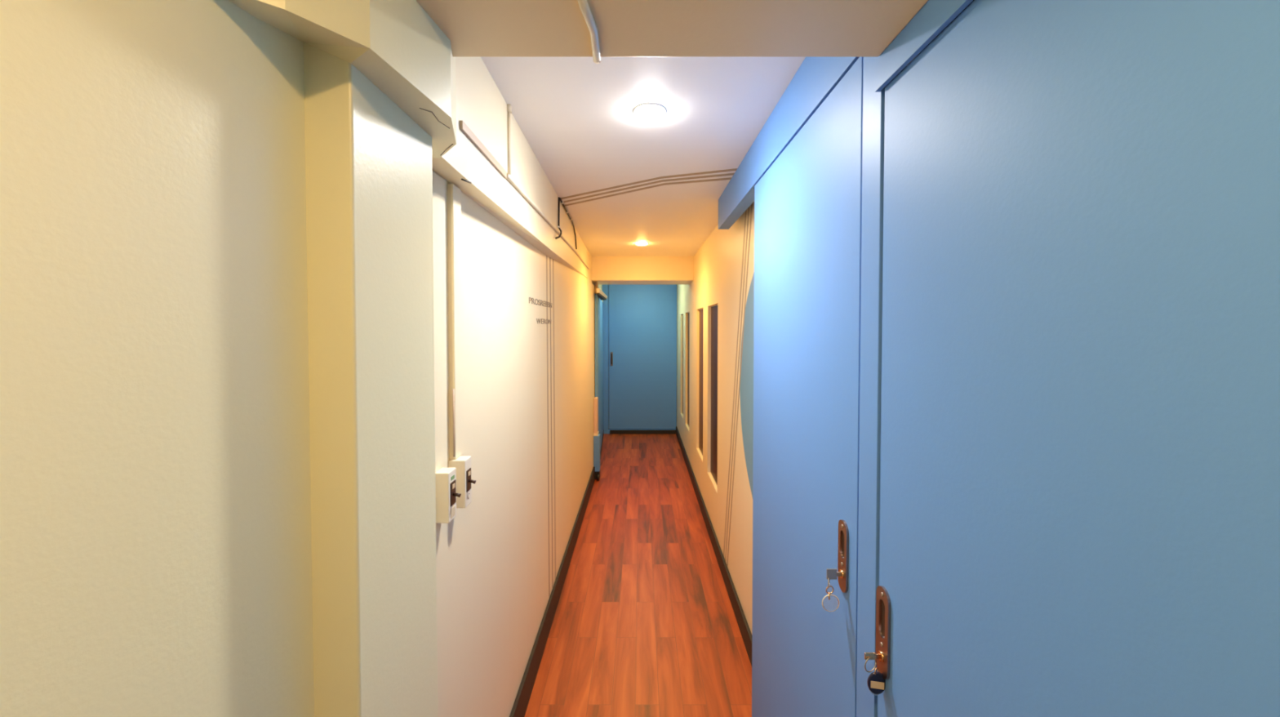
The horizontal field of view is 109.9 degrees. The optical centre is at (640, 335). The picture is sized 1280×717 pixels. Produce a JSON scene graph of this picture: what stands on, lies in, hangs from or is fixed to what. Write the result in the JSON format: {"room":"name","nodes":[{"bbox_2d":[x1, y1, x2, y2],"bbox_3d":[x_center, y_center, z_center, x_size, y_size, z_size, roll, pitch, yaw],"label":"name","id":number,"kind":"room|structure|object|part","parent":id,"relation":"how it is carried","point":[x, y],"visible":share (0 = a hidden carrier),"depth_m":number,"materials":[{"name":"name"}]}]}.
{"room":"hallway","nodes":[
{"label":"hallway","id":0,"kind":"room"},
{"bbox_2d":[0,0,595,716],"bbox_3d":[-0.497,0.360,1.368,0.206,2.020,6.120,0,1,0],"label":"wall","id":1,"kind":"structure","parent":0,"point":[156,535],"depth_m":0.39,"materials":[{"name":"beige paint"}]},
{"bbox_2d":[228,0,456,158],"bbox_3d":[-0.440,-0.476,0.580,0.320,0.314,0.580,0,1,0],"label":"ceiling beam","id":2,"kind":"structure","parent":1,"relation":"attached to","point":[396,45],"depth_m":0.54,"materials":[{"name":"beige paint"}]},
{"bbox_2d":[303,41,437,716],"bbox_3d":[-0.460,0.516,0.647,0.241,1.740,0.208,0,1,0],"label":"pillar","id":3,"kind":"structure","parent":1,"relation":"attached to","point":[369,164],"depth_m":0.56,"materials":[{"name":"beige paint"}]},
{"bbox_2d":[419,107,453,155],"bbox_3d":[-0.321,-0.324,0.725,0.032,0.001,0.182,0,1,-15],"label":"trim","id":4,"kind":"structure","parent":1,"relation":"attached to","point":[420,108],"depth_m":0.68,"materials":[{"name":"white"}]},
{"bbox_2d":[432,171,449,716],"bbox_3d":[-0.426,0.246,0.947,0.007,1.166,0.073,0,1,0],"label":"duct","id":5,"kind":"object","parent":1,"relation":"attached to","point":[438,183],"visible":0.68,"depth_m":0.95,"materials":[{"name":"beige paint"}]},
{"bbox_2d":[435,467,461,523],"bbox_3d":[-0.399,0.332,0.937,0.048,0.104,0.039,0,1,0],"label":"wall switch","id":6,"kind":"object","parent":1,"relation":"attached to","point":[445,477],"visible":0.91,"depth_m":0.92,"materials":[{"name":"beige plastic"}]},
{"bbox_2d":[449,479,456,506],"bbox_3d":[-0.392,0.327,0.937,0.003,0.048,0.025,0,1,0],"label":"switch plate","id":7,"kind":"object","parent":6,"relation":"attached to","point":[452,482],"depth_m":0.93,"materials":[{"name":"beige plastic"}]},
{"bbox_2d":[447,183,462,459],"bbox_3d":[-0.423,-0.030,1.022,0.015,0.616,0.050,0,1,0],"label":"cable conduit","id":8,"kind":"object","parent":1,"relation":"attached to","point":[454,193],"visible":1,"depth_m":1.01,"materials":[{"name":"beige plastic"}]},
{"bbox_2d":[448,455,475,507],"bbox_3d":[-0.403,0.332,1.022,0.054,0.108,0.038,0,1,0],"label":"wall switch","id":9,"kind":"object","parent":1,"relation":"attached to","point":[462,464],"visible":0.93,"depth_m":1.00,"materials":[{"name":"beige plastic"}]},
{"bbox_2d":[466,467,471,492],"bbox_3d":[-0.392,0.327,1.022,0.003,0.048,0.025,0,1,0],"label":"switch plate","id":10,"kind":"object","parent":9,"relation":"attached to","point":[468,469],"depth_m":1.02,"materials":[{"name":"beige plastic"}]},
{"bbox_2d":[506,103,511,174],"bbox_3d":[-0.370,-0.552,1.263,0.015,0.192,0.015,0,1,0],"label":"conduit","id":11,"kind":"object","parent":1,"relation":"attached to","point":[508,105],"visible":0.97,"depth_m":1.26,"materials":[{"name":"beige plastic"}]},
{"bbox_2d":[431,56,591,282],"bbox_3d":[-0.401,-0.516,2.359,0.079,0.311,3.260,0,1,0],"label":"trim","id":12,"kind":"structure","parent":1,"relation":"attached to","point":[481,104],"depth_m":1.20,"materials":[{"name":"beige paint"}]},
{"bbox_2d":[459,120,589,269],"bbox_3d":[-0.395,-0.489,2.297,0.013,0.080,2.786,0,1,-1],"label":"conduit","id":13,"kind":"object","parent":1,"relation":"attached to","point":[464,127],"visible":0.98,"depth_m":1.17,"materials":[{"name":"beige plastic"}]},
{"bbox_2d":[528,297,551,324],"bbox_3d":[-0.429,-0.104,1.948,0.001,0.102,0.440,0,1,0],"label":"lettering","id":14,"kind":"object","parent":1,"relation":"attached to","point":[540,303],"depth_m":1.94,"materials":[{"name":"brown"}]},
{"bbox_2d":[509,466,595,716],"bbox_3d":[-0.423,1.284,2.424,0.014,0.125,3.309,0,1,0],"label":"baseboard","id":15,"kind":"structure","parent":1,"relation":"attached to","point":[519,708],"depth_m":2.01,"materials":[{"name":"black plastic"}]},
{"bbox_2d":[555,196,561,239],"bbox_3d":[-0.384,-0.552,2.100,0.024,0.216,0.107,0,1,0],"label":"cable","id":16,"kind":"object","parent":1,"relation":"attached to","point":[558,224],"visible":1,"depth_m":2.14,"materials":[{"name":"black plastic"}]},
{"bbox_2d":[560,197,577,248],"bbox_3d":[-0.398,-0.608,2.499,0.014,0.135,0.683,0,1,-1],"label":"cable","id":17,"kind":"object","parent":1,"relation":"attached to","point":[561,201],"visible":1,"depth_m":2.56,"materials":[{"name":"black plastic"}]},
{"bbox_2d":[577,0,600,63],"bbox_3d":[-0.072,-0.518,0.638,0.026,0.192,0.151,0,1,7],"label":"cable","id":18,"kind":"object","parent":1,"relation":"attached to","point":[584,6],"visible":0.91,"depth_m":0.62,"materials":[{"name":"beige plastic"}]},
{"bbox_2d":[593,396,599,435],"bbox_3d":[-0.409,0.736,4.127,0.038,0.344,0.087,0,1,0],"label":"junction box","id":19,"kind":"object","parent":1,"relation":"attached to","point":[596,432],"visible":1,"depth_m":4.09,"materials":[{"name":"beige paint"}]},
{"bbox_2d":[591,256,693,284],"bbox_3d":[-0.045,-0.607,4.198,1.030,0.212,0.420,0,1,0],"label":"trim","id":20,"kind":"structure","parent":1,"relation":"attached to","point":[605,269],"depth_m":3.99,"materials":[{"name":"beige paint"}]},
{"bbox_2d":[416,0,928,56],"bbox_3d":[0.006,-0.534,0.637,0.732,0.200,0.126,0,1,0],"label":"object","id":21,"kind":"structure","parent":1,"relation":"attached to","point":[473,28],"depth_m":0.63,"materials":[{"name":"beige paint"}]},
{"bbox_2d":[608,284,608,339],"bbox_3d":[0.000,0.260,5.917,1.800,2.020,0.080,0,1,0],"label":"wall","id":22,"kind":"structure","parent":0,"point":[608,284],"depth_m":5.87,"materials":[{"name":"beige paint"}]},
{"bbox_2d":[602,284,676,433],"bbox_3d":[-0.014,0.262,5.840,0.968,2.020,0.055,0,1,0],"label":"door","id":23,"kind":"structure","parent":22,"relation":"in","point":[640,350],"depth_m":5.82,"materials":[{"name":"blue paint"}]},
{"bbox_2d":[524,433,751,716],"bbox_3d":[0.000,1.394,2.111,1.800,0.080,7.760,0,1,0],"label":"floor","id":24,"kind":"structure","parent":0,"point":[645,624],"depth_m":2.19,"materials":[{"name":"laminate"}]},
{"bbox_2d":[593,433,600,480],"bbox_3d":[-0.401,1.110,4.111,0.056,0.400,0.138,0,1,0],"label":"box","id":25,"kind":"object","parent":24,"relation":"on","point":[597,445],"visible":0.86,"depth_m":4.08,"materials":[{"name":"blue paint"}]},
{"bbox_2d":[609,430,675,434],"bbox_3d":[0.028,1.247,5.832,0.855,0.050,0.014,0,1,0],"label":"baseboard","id":26,"kind":"structure","parent":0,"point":[611,432],"depth_m":5.83,"materials":[{"name":"black plastic"}]},
{"bbox_2d":[480,56,805,256],"bbox_3d":[0.000,-0.706,2.065,1.800,0.080,7.760,0,1,0],"label":"ceiling","id":27,"kind":"structure","parent":0,"point":[575,115],"depth_m":1.41,"materials":[{"name":"white paint"}]},
{"bbox_2d":[635,241,648,245],"bbox_3d":[0.006,-0.687,3.366,0.100,0.014,0.100,0,1,0],"label":"recessed light","id":28,"kind":"object","parent":27,"relation":"in","point":[641,243],"visible":1,"depth_m":3.34,"materials":[{"name":"white paint"}]},
{"bbox_2d":[560,168,737,206],"bbox_3d":[0.023,-0.664,2.000,1.039,0.002,0.188,1,1,28],"label":"cables","id":29,"kind":"structure","parent":27,"relation":"attached to","point":[733,169],"depth_m":1.95,"materials":[{"name":"beige paint"}]},
{"bbox_2d":[632,102,666,119],"bbox_3d":[0.026,-0.642,1.296,0.100,0.014,0.100,0,1,0],"label":"recessed light","id":30,"kind":"object","parent":27,"relation":"in","point":[646,111],"visible":1,"depth_m":1.28,"materials":[{"name":"white paint"}]},
{"bbox_2d":[676,201,754,633],"bbox_3d":[0.510,0.344,2.093,0.081,2.020,7.570,0,1,0],"label":"wall","id":31,"kind":"structure","parent":0,"point":[724,264],"depth_m":2.47,"materials":[{"name":"beige paint"}]},
{"bbox_2d":[682,314,683,414],"bbox_3d":[0.494,0.332,5.129,0.012,1.170,0.320,0,1,0],"label":"window","id":32,"kind":"structure","parent":31,"relation":"in","point":[682,314],"depth_m":5.24,"materials":[{"name":"grey glass"}]},
{"bbox_2d":[687,311,689,426],"bbox_3d":[0.494,0.345,4.529,0.012,1.170,0.360,0,1,0],"label":"window","id":33,"kind":"structure","parent":31,"relation":"in","point":[688,313],"depth_m":4.61,"materials":[{"name":"grey glass"}]},
{"bbox_2d":[698,307,703,456],"bbox_3d":[0.494,0.366,3.584,0.012,1.170,0.390,0,1,0],"label":"window","id":34,"kind":"structure","parent":31,"relation":"in","point":[700,311],"depth_m":3.67,"materials":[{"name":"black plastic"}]},
{"bbox_2d":[675,426,751,666],"bbox_3d":[0.463,1.269,3.734,0.015,0.098,4.210,0,1,0],"label":"baseboard","id":35,"kind":"structure","parent":31,"relation":"attached to","point":[745,632],"depth_m":2.49,"materials":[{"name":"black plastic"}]},
{"bbox_2d":[710,304,717,487],"bbox_3d":[0.494,0.380,2.949,0.012,1.170,0.400,0,1,0],"label":"window","id":36,"kind":"structure","parent":31,"relation":"in","point":[713,313],"depth_m":3.02,"materials":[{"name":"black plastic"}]},
{"bbox_2d":[718,56,859,229],"bbox_3d":[0.406,-0.580,1.484,0.052,0.145,1.436,0,1,0],"label":"trim","id":37,"kind":"structure","parent":31,"relation":"attached to","point":[816,77],"depth_m":1.20,"materials":[{"name":"blue paint"}]},
{"bbox_2d":[751,56,863,716],"bbox_3d":[0.393,0.435,1.162,0.034,1.862,0.732,0,1,0],"label":"door","id":38,"kind":"structure","parent":31,"relation":"in","point":[808,202],"depth_m":1.02,"materials":[{"name":"blue paint"}]},
{"bbox_2d":[822,568,840,611],"bbox_3d":[0.360,0.478,0.846,0.037,0.082,0.015,0,1,-15],"label":"key","id":39,"kind":"object","parent":38,"relation":"attached to","point":[830,602],"visible":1,"depth_m":0.84,"materials":[{"name":"silver metal"}]},
{"bbox_3d":[0.355,0.482,0.845,0.014,0.026,0.010,-1,2,-42],"label":"chain","id":40,"kind":"part","parent":39,"relation":"part of","materials":[{"name":"silver metal"}]},
{"bbox_3d":[0.380,0.412,0.843,0.004,0.134,0.035,0,1,0],"label":"pull handle","id":41,"kind":"part","parent":38,"relation":"part of","materials":[{"name":"brown metal"}]},
{"bbox_2d":[856,56,901,716],"bbox_3d":[0.425,0.373,0.756,0.090,2.020,0.060,0,1,0],"label":"trim","id":42,"kind":"structure","parent":31,"relation":"attached to","point":[873,102],"depth_m":0.75,"materials":[{"name":"blue paint"}]},
{"bbox_2d":[875,0,973,91],"bbox_3d":[0.376,-0.485,-0.500,0.008,0.248,2.422,0,1,0],"label":"trim","id":43,"kind":"structure","parent":31,"relation":"attached to","point":[935,15],"depth_m":0.61,"materials":[{"name":"blue paint"}]},
{"bbox_2d":[901,0,973,71],"bbox_3d":[0.426,-0.407,0.211,0.083,0.066,0.960,0,1,0],"label":"door frame","id":44,"kind":"structure","parent":31,"relation":"attached to","point":[973,0],"depth_m":0.60,"materials":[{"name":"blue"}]},
{"bbox_2d":[875,0,1279,716],"bbox_3d":[0.394,0.503,0.243,0.034,1.767,0.964,0,1,0],"label":"door","id":45,"kind":"structure","parent":31,"relation":"in","point":[1080,466],"depth_m":0.39,"materials":[{"name":"blue paint"}]},
{"bbox_2d":[864,652,885,694],"bbox_3d":[0.367,0.533,0.707,0.035,0.069,0.010,0,1,0],"label":"key","id":46,"kind":"object","parent":45,"relation":"attached to","point":[876,683],"visible":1,"depth_m":0.70,"materials":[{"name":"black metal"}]},
{"bbox_3d":[0.381,0.466,0.706,0.004,0.142,0.035,0,1,0],"label":"pull handle","id":47,"kind":"part","parent":45,"relation":"part of","materials":[{"name":"brown metal"}]},
{"bbox_3d":[-0.529,0.277,5.152,0.062,2.020,1.450,0,1,0],"label":"wall","id":48,"kind":"structure","parent":0,"visible":0},
{"bbox_2d":[592,281,604,453],"bbox_3d":[-0.482,0.386,4.988,0.088,1.808,1.643,0,1,-3],"label":"door","id":49,"kind":"structure","parent":48,"relation":"in","point":[598,303],"depth_m":4.58,"materials":[{"name":"blue paint"}]},
{"bbox_3d":[-0.455,0.410,4.990,0.027,1.640,1.643,0,1,-3],"label":"panel","id":50,"kind":"part","parent":49,"relation":"part of","materials":[{"name":"blue paint"}]},
{"bbox_2d":[596,288,607,299],"bbox_3d":[-0.368,-0.395,4.272,0.065,0.082,0.440,0,1,0],"label":"door closer","id":51,"kind":"object","parent":49,"relation":"attached to","point":[600,293],"depth_m":4.21,"materials":[{"name":"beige metal"}]},
{"bbox_3d":[-0.371,-0.374,4.273,0.052,0.040,0.420,0,1,0],"label":"arm","id":52,"kind":"part","parent":51,"relation":"part of","materials":[{"name":"silver metal"}]}
]}

